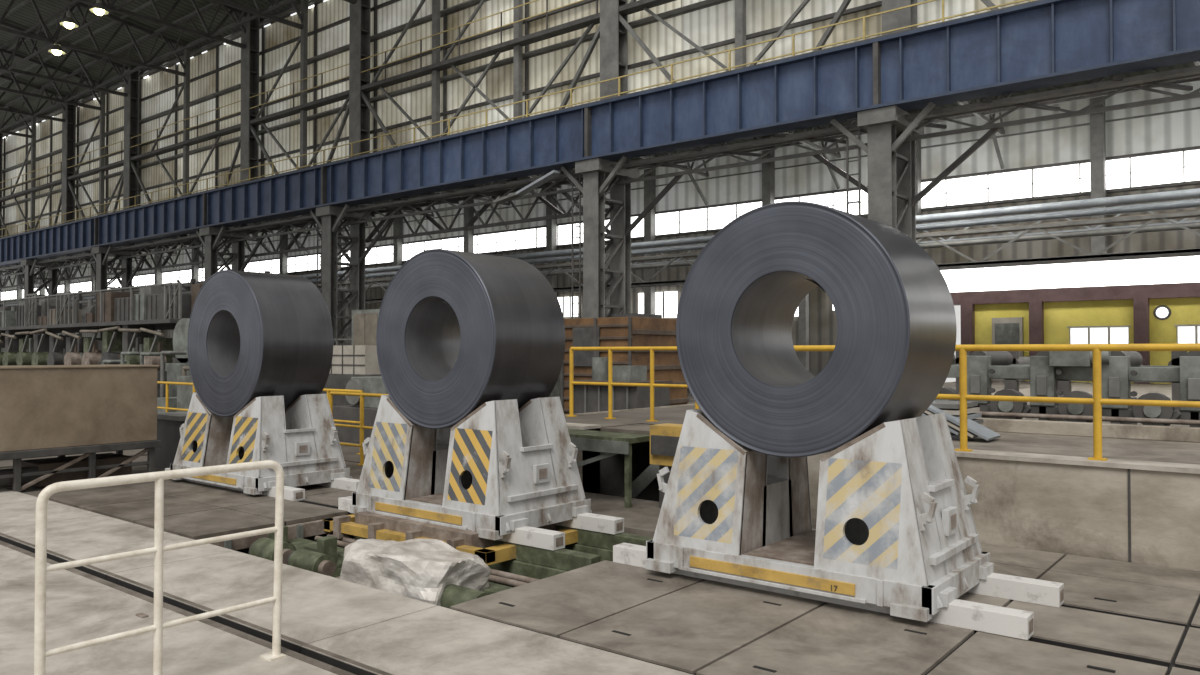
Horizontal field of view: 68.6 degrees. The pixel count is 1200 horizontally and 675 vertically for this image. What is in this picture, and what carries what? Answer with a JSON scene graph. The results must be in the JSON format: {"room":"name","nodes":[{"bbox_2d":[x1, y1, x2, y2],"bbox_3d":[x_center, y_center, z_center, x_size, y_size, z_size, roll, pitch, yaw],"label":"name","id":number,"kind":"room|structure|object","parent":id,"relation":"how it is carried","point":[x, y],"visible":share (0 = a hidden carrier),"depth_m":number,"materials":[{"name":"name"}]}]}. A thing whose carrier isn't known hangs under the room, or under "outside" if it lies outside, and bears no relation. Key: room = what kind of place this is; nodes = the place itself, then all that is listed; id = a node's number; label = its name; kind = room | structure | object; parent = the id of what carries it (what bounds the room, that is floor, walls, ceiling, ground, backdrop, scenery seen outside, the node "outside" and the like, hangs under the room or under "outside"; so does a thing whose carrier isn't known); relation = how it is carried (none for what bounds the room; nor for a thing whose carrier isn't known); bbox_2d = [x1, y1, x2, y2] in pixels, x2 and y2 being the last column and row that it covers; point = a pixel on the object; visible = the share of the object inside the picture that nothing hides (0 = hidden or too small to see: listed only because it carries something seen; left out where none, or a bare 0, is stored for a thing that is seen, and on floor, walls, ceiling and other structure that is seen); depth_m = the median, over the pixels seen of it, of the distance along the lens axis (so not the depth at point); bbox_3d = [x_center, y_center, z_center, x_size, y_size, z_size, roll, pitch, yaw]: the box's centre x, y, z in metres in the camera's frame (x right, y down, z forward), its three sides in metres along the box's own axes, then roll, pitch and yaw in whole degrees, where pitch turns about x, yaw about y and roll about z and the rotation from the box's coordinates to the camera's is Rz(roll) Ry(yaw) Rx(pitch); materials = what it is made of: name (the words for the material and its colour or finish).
{"room":"steel mill","nodes":[
{"label":"steel mill","id":0,"kind":"room"},
{"bbox_2d":[21,259,66,337],"bbox_3d":[-34.586,-1.020,54.416,4.674,7.493,1.950,-1,-1,39],"label":"steel column","id":1,"kind":"structure","parent":0,"point":[28,265],"depth_m":54.21,"materials":[{"name":"grey metal"}]},
{"bbox_2d":[2,456,176,496],"bbox_3d":[-7.021,2.293,13.847,3.680,0.470,4.510,-1,-1,39],"label":"floor strip","id":2,"kind":"object","parent":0,"point":[33,490],"depth_m":11.98,"materials":[{"name":"grey concrete"}]},
{"bbox_2d":[155,411,187,468],"bbox_3d":[-6.440,1.639,14.168,1.100,0.850,1.200,-1,-1,39],"label":"bin","id":3,"kind":"object","parent":2,"relation":"on","point":[169,424],"visible":0.09,"depth_m":13.70,"materials":[{"name":"grey metal"}]},
{"bbox_2d":[0,0,300,130],"bbox_3d":[-53.104,-15.710,59.533,113.000,2.403,18.100,-1,-1,39],"label":"ceiling","id":4,"kind":"structure","parent":0,"point":[25,17],"depth_m":44.21,"materials":[{"name":"grey metal"}]},
{"bbox_2d":[48,0,65,55],"bbox_3d":[-24.632,-14.222,39.933,0.680,2.875,0.680,-1,-1,39],"label":"lamp","id":5,"kind":"object","parent":4,"relation":"hanging from","point":[55,49],"visible":0.94,"depth_m":39.82,"materials":[{"name":"beige"}]},
{"bbox_2d":[60,0,78,28],"bbox_3d":[-22.083,-14.340,36.627,0.680,3.004,0.680,-1,-1,39],"label":"lamp","id":6,"kind":"object","parent":4,"relation":"hanging from","point":[68,22],"visible":1,"depth_m":36.52,"materials":[{"name":"beige"}]},
{"bbox_2d":[89,0,107,15],"bbox_3d":[-20.009,-14.354,35.171,0.680,2.982,0.680,-1,-1,39],"label":"lamp","id":7,"kind":"object","parent":4,"relation":"hanging from","point":[97,8],"visible":1,"depth_m":35.05,"materials":[{"name":"beige"}]},
{"bbox_2d":[0,0,364,151],"bbox_3d":[-51.452,-14.833,58.383,107.000,3.745,16.889,-1,-1,39],"label":"roof trusses","id":8,"kind":"object","parent":4,"relation":"attached to","point":[76,5],"visible":0.97,"depth_m":42.57,"materials":[{"name":"grey metal"}]},
{"bbox_2d":[164,480,274,539],"bbox_3d":[-4.847,1.996,10.346,4.021,0.070,1.823,-1,-1,39],"label":"plates","id":9,"kind":"object","parent":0,"point":[192,510],"depth_m":9.94,"materials":[{"name":"grey metal"}]},
{"bbox_2d":[165,392,358,500],"bbox_3d":[-4.640,1.380,12.032,3.285,1.237,1.430,-1,-1,39],"label":"saddle","id":10,"kind":"object","parent":9,"relation":"on","point":[302,438],"visible":0.86,"depth_m":11.48,"materials":[{"name":"metal"}]},
{"bbox_2d":[187,270,332,416],"bbox_3d":[-4.677,0.085,12.075,1.950,1.950,1.041,-1,-1,39],"label":"coil","id":11,"kind":"object","parent":10,"relation":"on","point":[251,335],"visible":0.98,"depth_m":11.63,"materials":[{"name":"grey metal"}]},
{"bbox_2d":[322,395,623,564],"bbox_3d":[-1.439,1.379,9.326,3.285,1.510,1.650,-1,-1,39],"label":"saddle","id":12,"kind":"object","parent":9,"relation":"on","point":[505,472],"visible":0.94,"depth_m":8.84,"materials":[{"name":"metal"}]},
{"bbox_2d":[376,249,564,428],"bbox_3d":[-1.408,0.020,9.455,1.850,1.850,1.044,-1,-1,39],"label":"coil","id":13,"kind":"object","parent":12,"relation":"on","point":[458,332],"visible":0.98,"depth_m":9.04,"materials":[{"name":"grey metal"}]},
{"bbox_2d":[0,391,694,674],"bbox_3d":[-12.002,2.288,28.161,66.010,0.072,39.000,-1,-1,39],"label":"floor","id":14,"kind":"structure","parent":0,"point":[330,625],"depth_m":6.01,"materials":[{"name":"concrete"}]},
{"bbox_2d":[0,364,160,491],"bbox_3d":[-7.753,1.204,12.056,1.300,1.630,2.850,-1,-1,39],"label":"box","id":15,"kind":"object","parent":14,"relation":"on","point":[60,411],"visible":0.84,"depth_m":11.94,"materials":[{"name":"brown metal"}]},
{"bbox_2d":[0,282,202,370],"bbox_3d":[-18.438,0.392,31.683,19.600,3.960,3.600,-1,-1,39],"label":"machinery","id":16,"kind":"object","parent":14,"relation":"on","point":[127,321],"visible":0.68,"depth_m":27.97,"materials":[{"name":"metal"}]},
{"bbox_2d":[91,246,144,337],"bbox_3d":[-26.469,-1.127,47.915,4.674,7.493,1.950,-1,-1,39],"label":"steel column","id":17,"kind":"structure","parent":14,"relation":"on","point":[100,253],"depth_m":47.56,"materials":[{"name":"grey metal"}]},
{"bbox_2d":[0,271,269,336],"bbox_3d":[-35.354,0.155,52.639,59.022,5.045,0.325,-1,-1,39],"label":"pipes","id":18,"kind":"object","parent":14,"relation":"on","point":[192,281],"visible":0.11,"depth_m":45.25,"materials":[{"name":"grey metal"}]},
{"bbox_2d":[102,351,192,412],"bbox_3d":[-10.358,1.247,21.799,10.550,1.835,0.700,-1,-1,39],"label":"piping","id":19,"kind":"object","parent":14,"relation":"on","point":[184,392],"visible":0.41,"depth_m":21.84,"materials":[{"name":"metal"}]},
{"bbox_2d":[34,460,286,674],"bbox_3d":[-2.309,1.296,4.726,0.120,1.164,1.342,-1,-1,39],"label":"handrail","id":20,"kind":"object","parent":14,"relation":"on","point":[41,567],"visible":1,"depth_m":4.66,"materials":[{"name":"white metal"}]},
{"bbox_2d":[157,381,195,411],"bbox_3d":[-9.864,1.571,20.052,7.640,1.129,0.100,-1,-1,39],"label":"safety railing","id":21,"kind":"object","parent":14,"relation":"on","point":[167,408],"visible":0.1,"depth_m":20.01,"materials":[{"name":"yellow metal"}]},
{"bbox_2d":[165,318,190,396],"bbox_3d":[-10.072,0.863,23.563,2.800,2.750,1.800,-1,-1,39],"label":"industrial machine","id":22,"kind":"object","parent":14,"relation":"on","point":[180,335],"visible":0.17,"depth_m":23.41,"materials":[{"name":"grey metal"}]},
{"bbox_2d":[196,226,263,281],"bbox_3d":[-17.338,-1.248,40.600,4.674,7.493,1.950,-1,-1,39],"label":"steel column","id":23,"kind":"structure","parent":14,"relation":"on","point":[212,235],"depth_m":40.28,"materials":[{"name":"grey metal"}]},
{"bbox_2d":[323,388,362,453],"bbox_3d":[-5.376,1.508,16.457,3.140,1.127,0.100,-1,-1,39],"label":"safety railing","id":24,"kind":"object","parent":14,"relation":"on","point":[328,391],"visible":0.2,"depth_m":15.83,"materials":[{"name":"yellow metal"}]},
{"bbox_2d":[321,345,380,405],"bbox_3d":[-5.419,1.167,20.649,2.100,1.953,1.520,-1,-1,39],"label":"pallet stack","id":25,"kind":"object","parent":14,"relation":"on","point":[348,361],"visible":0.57,"depth_m":19.93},
{"bbox_2d":[310,204,393,344],"bbox_3d":[-10.158,-1.343,34.849,4.674,7.493,1.950,-1,-1,39],"label":"steel column","id":26,"kind":"structure","parent":14,"relation":"on","point":[331,216],"depth_m":34.54,"materials":[{"name":"grey metal"}]},
{"bbox_2d":[329,391,388,465],"bbox_3d":[-3.130,1.449,13.505,3.540,1.147,0.100,-1,-1,39],"label":"safety railing","id":27,"kind":"object","parent":14,"relation":"on","point":[362,427],"visible":0.23,"depth_m":14.03,"materials":[{"name":"yellow metal"}]},
{"bbox_2d":[333,376,387,443],"bbox_3d":[-3.978,1.442,17.645,2.700,1.303,1.400,-1,-1,39],"label":"machine","id":28,"kind":"object","parent":14,"relation":"on","point":[368,384],"visible":0.23,"depth_m":17.43,"materials":[{"name":"grey metal"}]},
{"bbox_2d":[352,309,379,344],"bbox_3d":[-5.768,0.734,23.179,1.200,2.903,1.020,-1,-1,39],"label":"tall cabinet","id":29,"kind":"object","parent":14,"relation":"on","point":[364,322],"visible":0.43,"depth_m":22.82,"materials":[{"name":"beige metal"}]},
{"bbox_2d":[210,514,652,553],"bbox_3d":[0.029,2.623,8.071,22.100,1.320,7.100,-1,-1,39],"label":"pit","id":30,"kind":"object","parent":14,"relation":"in","point":[307,530],"visible":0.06,"depth_m":9.26,"materials":[{"name":"metal"}]},
{"bbox_2d":[249,525,652,607],"bbox_3d":[-1.500,2.580,8.502,3.575,1.320,2.660,-1,-1,39],"label":"machinery","id":31,"kind":"object","parent":30,"relation":"on","point":[323,556],"visible":0.22,"depth_m":8.17,"materials":[{"name":"metal"}]},
{"bbox_2d":[339,538,490,605],"bbox_3d":[-1.564,2.089,7.347,1.210,0.730,0.735,-1,-1,33],"label":"plastic sheet","id":32,"kind":"object","parent":31,"relation":"on","point":[421,569],"visible":0.59,"depth_m":7.12,"materials":[{"name":"white plastic"}]},
{"bbox_2d":[333,313,661,344],"bbox_3d":[-5.556,0.641,26.724,17.952,3.207,1.625,-1,-1,39],"label":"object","id":33,"kind":"object","parent":14,"relation":"on","point":[349,338],"visible":0.02,"depth_m":21.59,"materials":[{"name":"metal"}]},
{"bbox_2d":[549,375,563,411],"bbox_3d":[-2.111,0.991,20.622,2.700,2.303,1.230,-1,-1,39],"label":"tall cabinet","id":34,"kind":"object","parent":14,"relation":"on","point":[556,391],"visible":0.02,"depth_m":19.90,"materials":[{"name":"grey metal"}]},
{"bbox_2d":[1,188,1199,370],"bbox_3d":[-29.146,-0.309,60.894,137.656,6.324,1.480,-1,-1,39],"label":"pipes","id":35,"kind":"object","parent":14,"relation":"on","point":[803,308],"visible":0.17,"depth_m":27.38,"materials":[{"name":"grey metal"}]},
{"bbox_2d":[568,429,649,507],"bbox_3d":[-0.045,1.578,10.794,1.400,0.800,0.570,-1,-1,39],"label":"access platform","id":36,"kind":"object","parent":14,"relation":"on","point":[613,443],"visible":0.57,"depth_m":10.39,"materials":[{"name":"metal"}]},
{"bbox_2d":[564,357,672,413],"bbox_3d":[0.339,1.219,16.240,1.600,1.703,1.200,-1,-1,39],"label":"storage bench","id":37,"kind":"object","parent":14,"relation":"on","point":[586,398],"visible":0.49,"depth_m":15.87,"materials":[{"name":"grey metal"}]},
{"bbox_2d":[561,155,682,318],"bbox_3d":[0.222,-1.480,26.534,4.674,7.493,1.950,-1,-1,39],"label":"steel column","id":38,"kind":"structure","parent":14,"relation":"on","point":[597,173],"depth_m":26.13,"materials":[{"name":"grey metal"}]},
{"bbox_2d":[560,317,688,414],"bbox_3d":[0.542,0.859,18.730,1.870,2.500,2.070,-1,-1,39],"label":"stack","id":39,"kind":"object","parent":14,"relation":"on","point":[608,331],"visible":0.31,"depth_m":18.11,"materials":[{"name":"wood"}]},
{"bbox_2d":[650,423,682,507],"bbox_3d":[0.866,1.493,10.174,0.500,0.950,0.400,-1,-1,39],"label":"block","id":40,"kind":"object","parent":14,"relation":"on","point":[664,438],"visible":0.48,"depth_m":10.09,"materials":[{"name":"yellow paint"}]},
{"bbox_2d":[0,0,809,230],"bbox_3d":[-30.338,-10.446,51.892,128.020,8.200,0.420,-1,-1,39],"label":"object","id":41,"kind":"structure","parent":0,"point":[518,41],"depth_m":33.69,"materials":[{"name":"grey metal"}]},
{"bbox_2d":[2,0,1034,236],"bbox_3d":[-33.949,-9.989,55.399,138.050,9.100,0.450,-1,-1,39],"label":"wall","id":42,"kind":"structure","parent":0,"point":[215,74],"depth_m":35.21,"materials":[{"name":"beige metal"}]},
{"bbox_2d":[3,0,327,138],"bbox_3d":[-37.842,-14.211,58.646,87.900,0.250,0.040,-1,-1,39],"label":"clerestory window","id":43,"kind":"structure","parent":42,"relation":"in","point":[324,0],"depth_m":45.00,"materials":[{"name":"white"}]},
{"bbox_2d":[0,62,1195,267],"bbox_3d":[-36.920,-8.143,66.016,160.000,0.060,12.350,-1,-1,39],"label":"ceiling","id":44,"kind":"structure","parent":0,"point":[1191,64],"depth_m":33.39,"materials":[{"name":"metal"}]},
{"bbox_2d":[3,61,1199,288],"bbox_3d":[-20.616,-6.042,52.437,113.650,4.510,11.562,-1,-1,39],"label":"truss","id":45,"kind":"object","parent":44,"relation":"attached to","point":[981,115],"visible":0.1,"depth_m":35.26,"materials":[{"name":"grey metal"}]},
{"bbox_2d":[0,77,1199,390],"bbox_3d":[-33.505,-2.619,70.204,160.020,11.250,0.600,-1,-1,39],"label":"wall","id":46,"kind":"structure","parent":0,"point":[1095,139],"depth_m":35.51,"materials":[{"name":"grey metal"}]},
{"bbox_2d":[1,150,1199,299],"bbox_3d":[-33.350,-4.840,70.418,160.000,1.000,0.030,-1,-1,39],"label":"window","id":47,"kind":"structure","parent":46,"relation":"in","point":[1169,160],"depth_m":35.28,"materials":[{"name":"white glass"}]},
{"bbox_2d":[557,291,834,317],"bbox_3d":[-6.912,-1.293,48.978,48.000,1.400,0.080,-1,-1,39],"label":"window","id":48,"kind":"structure","parent":46,"relation":"in","point":[666,302],"depth_m":41.24,"materials":[{"name":"white glass"}]},
{"bbox_2d":[940,256,1199,291],"bbox_3d":[20.890,-2.257,26.915,21.000,1.000,0.030,-1,-1,39],"label":"window","id":49,"kind":"structure","parent":46,"relation":"in","point":[1186,269],"depth_m":30.39,"materials":[{"name":"white glass"}]},
{"bbox_2d":[445,543,1199,674],"bbox_3d":[1.989,1.934,6.607,4.243,0.070,4.534,-1,-1,39],"label":"floor","id":50,"kind":"structure","parent":0,"point":[1110,617],"depth_m":5.79,"materials":[{"name":"grey concrete"}]},
{"bbox_2d":[613,409,1063,639],"bbox_3d":[1.720,1.250,6.938,3.285,1.330,1.430,-1,-1,39],"label":"saddle","id":51,"kind":"object","parent":50,"relation":"on","point":[895,533],"visible":0.98,"depth_m":6.38,"materials":[{"name":"metal"}]},
{"bbox_2d":[676,201,956,457],"bbox_3d":[1.683,-0.055,6.981,1.910,1.910,1.043,-1,-1,39],"label":"coil","id":52,"kind":"object","parent":51,"relation":"on","point":[892,356],"visible":1,"depth_m":6.55,"materials":[{"name":"grey metal"}]},
{"bbox_2d":[564,382,1199,570],"bbox_3d":[12.165,2.320,17.588,15.050,2.140,25.280,-1,-1,39],"label":"wall","id":53,"kind":"structure","parent":0,"point":[1134,511],"depth_m":7.85,"materials":[{"name":"concrete"}]},
{"bbox_2d":[793,343,1199,460],"bbox_3d":[4.433,0.573,7.844,7.040,1.032,0.100,-1,-1,39],"label":"safety railing","id":54,"kind":"object","parent":53,"relation":"on","point":[1097,401],"visible":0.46,"depth_m":7.90,"materials":[{"name":"yellow metal"}]},
{"bbox_2d":[565,380,1199,464],"bbox_3d":[13.074,1.332,17.100,17.000,0.100,24.930,-1,-1,39],"label":"raised platform","id":55,"kind":"structure","parent":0,"point":[1112,448],"depth_m":9.95,"materials":[{"name":"concrete"}]},
{"bbox_2d":[566,346,699,421],"bbox_3d":[0.454,0.674,12.953,2.440,1.079,0.100,-1,-1,39],"label":"safety railing","id":56,"kind":"object","parent":55,"relation":"on","point":[609,383],"visible":0.71,"depth_m":13.15,"materials":[{"name":"yellow metal"}]},
{"bbox_2d":[813,102,1001,241],"bbox_3d":[7.011,-1.971,21.102,4.674,6.690,1.950,-1,-1,39],"label":"steel column","id":57,"kind":"structure","parent":55,"relation":"on","point":[891,189],"depth_m":20.62,"materials":[{"name":"grey metal"}]},
{"bbox_2d":[0,0,1199,288],"bbox_3d":[-34.556,-5.458,54.546,138.046,3.823,2.274,-1,-1,39],"label":"girder","id":58,"kind":"object","parent":57,"relation":"on","point":[1036,44],"visible":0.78,"depth_m":23.58,"materials":[{"name":"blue metal"}]},
{"bbox_2d":[0,133,9,237],"bbox_3d":[-42.030,-10.342,61.272,5.303,8.300,0.500,-1,-1,39],"label":"wall column","id":59,"kind":"structure","parent":58,"relation":"on","point":[1,134],"depth_m":61.25,"materials":[{"name":"grey metal"}]},
{"bbox_2d":[54,95,85,224],"bbox_3d":[-32.275,-10.471,53.458,5.303,8.300,0.500,-1,-1,39],"label":"wall column","id":60,"kind":"structure","parent":58,"relation":"on","point":[68,197],"depth_m":53.40,"materials":[{"name":"grey metal"}]},
{"bbox_2d":[113,67,150,211],"bbox_3d":[-25.641,-10.558,48.144,5.303,8.300,0.500,-1,-1,39],"label":"wall column","id":61,"kind":"structure","parent":58,"relation":"on","point":[130,181],"depth_m":48.09,"materials":[{"name":"grey metal"}]},
{"bbox_2d":[224,13,278,185],"bbox_3d":[-16.120,-10.684,40.517,5.303,8.300,0.500,-1,-1,39],"label":"wall column","id":62,"kind":"structure","parent":58,"relation":"on","point":[249,142],"depth_m":40.44,"materials":[{"name":"grey metal"}]},
{"bbox_2d":[326,0,397,162],"bbox_3d":[-9.642,-10.769,35.328,5.303,8.300,0.500,-1,-1,39],"label":"wall column","id":63,"kind":"structure","parent":58,"relation":"on","point":[359,107],"depth_m":35.23,"materials":[{"name":"grey metal"}]},
{"bbox_2d":[558,0,676,109],"bbox_3d":[0.425,-10.902,27.264,5.303,8.300,0.500,-1,-1,39],"label":"wall column","id":64,"kind":"structure","parent":58,"relation":"on","point":[613,29],"depth_m":27.10,"materials":[{"name":"grey metal"}]},
{"bbox_2d":[814,0,998,50],"bbox_3d":[7.371,-10.994,21.700,5.303,8.300,0.500,-1,-1,39],"label":"wall column","id":65,"kind":"structure","parent":58,"relation":"on","point":[904,17],"depth_m":21.57,"materials":[{"name":"grey metal"}]},
{"bbox_2d":[921,400,1000,440],"bbox_3d":[4.068,0.905,10.438,1.294,0.533,1.000,-1,-1,39],"label":"sheets","id":66,"kind":"object","parent":55,"relation":"on","point":[951,409],"visible":0.43,"depth_m":10.06,"materials":[{"name":"grey metal"}]},
{"bbox_2d":[935,351,1199,442],"bbox_3d":[7.907,0.623,9.897,10.745,1.080,1.950,-1,-1,39],"label":"conveyor","id":67,"kind":"object","parent":55,"relation":"on","point":[1118,368],"visible":0.57,"depth_m":10.72,"materials":[{"name":"metal"}]},
{"bbox_2d":[954,351,1186,409],"bbox_3d":[11.036,0.679,13.893,10.160,1.100,1.500,-1,-1,39],"label":"table","id":68,"kind":"object","parent":55,"relation":"on","point":[1065,385],"visible":0.08,"depth_m":15.33,"materials":[{"name":"grey metal"}]},
{"bbox_2d":[950,282,1199,383],"bbox_3d":[19.244,-0.134,26.745,19.400,3.150,0.600,-1,-1,39],"label":"wall","id":69,"kind":"structure","parent":0,"point":[1152,311],"depth_m":29.34,"materials":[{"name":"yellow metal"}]},
{"bbox_2d":[1067,324,1199,343],"bbox_3d":[17.560,-0.016,28.144,4.680,0.760,0.120,-1,-1,39],"label":"window","id":70,"kind":"structure","parent":69,"relation":"in","point":[1186,333],"depth_m":28.82,"materials":[{"name":"white"}]}
]}

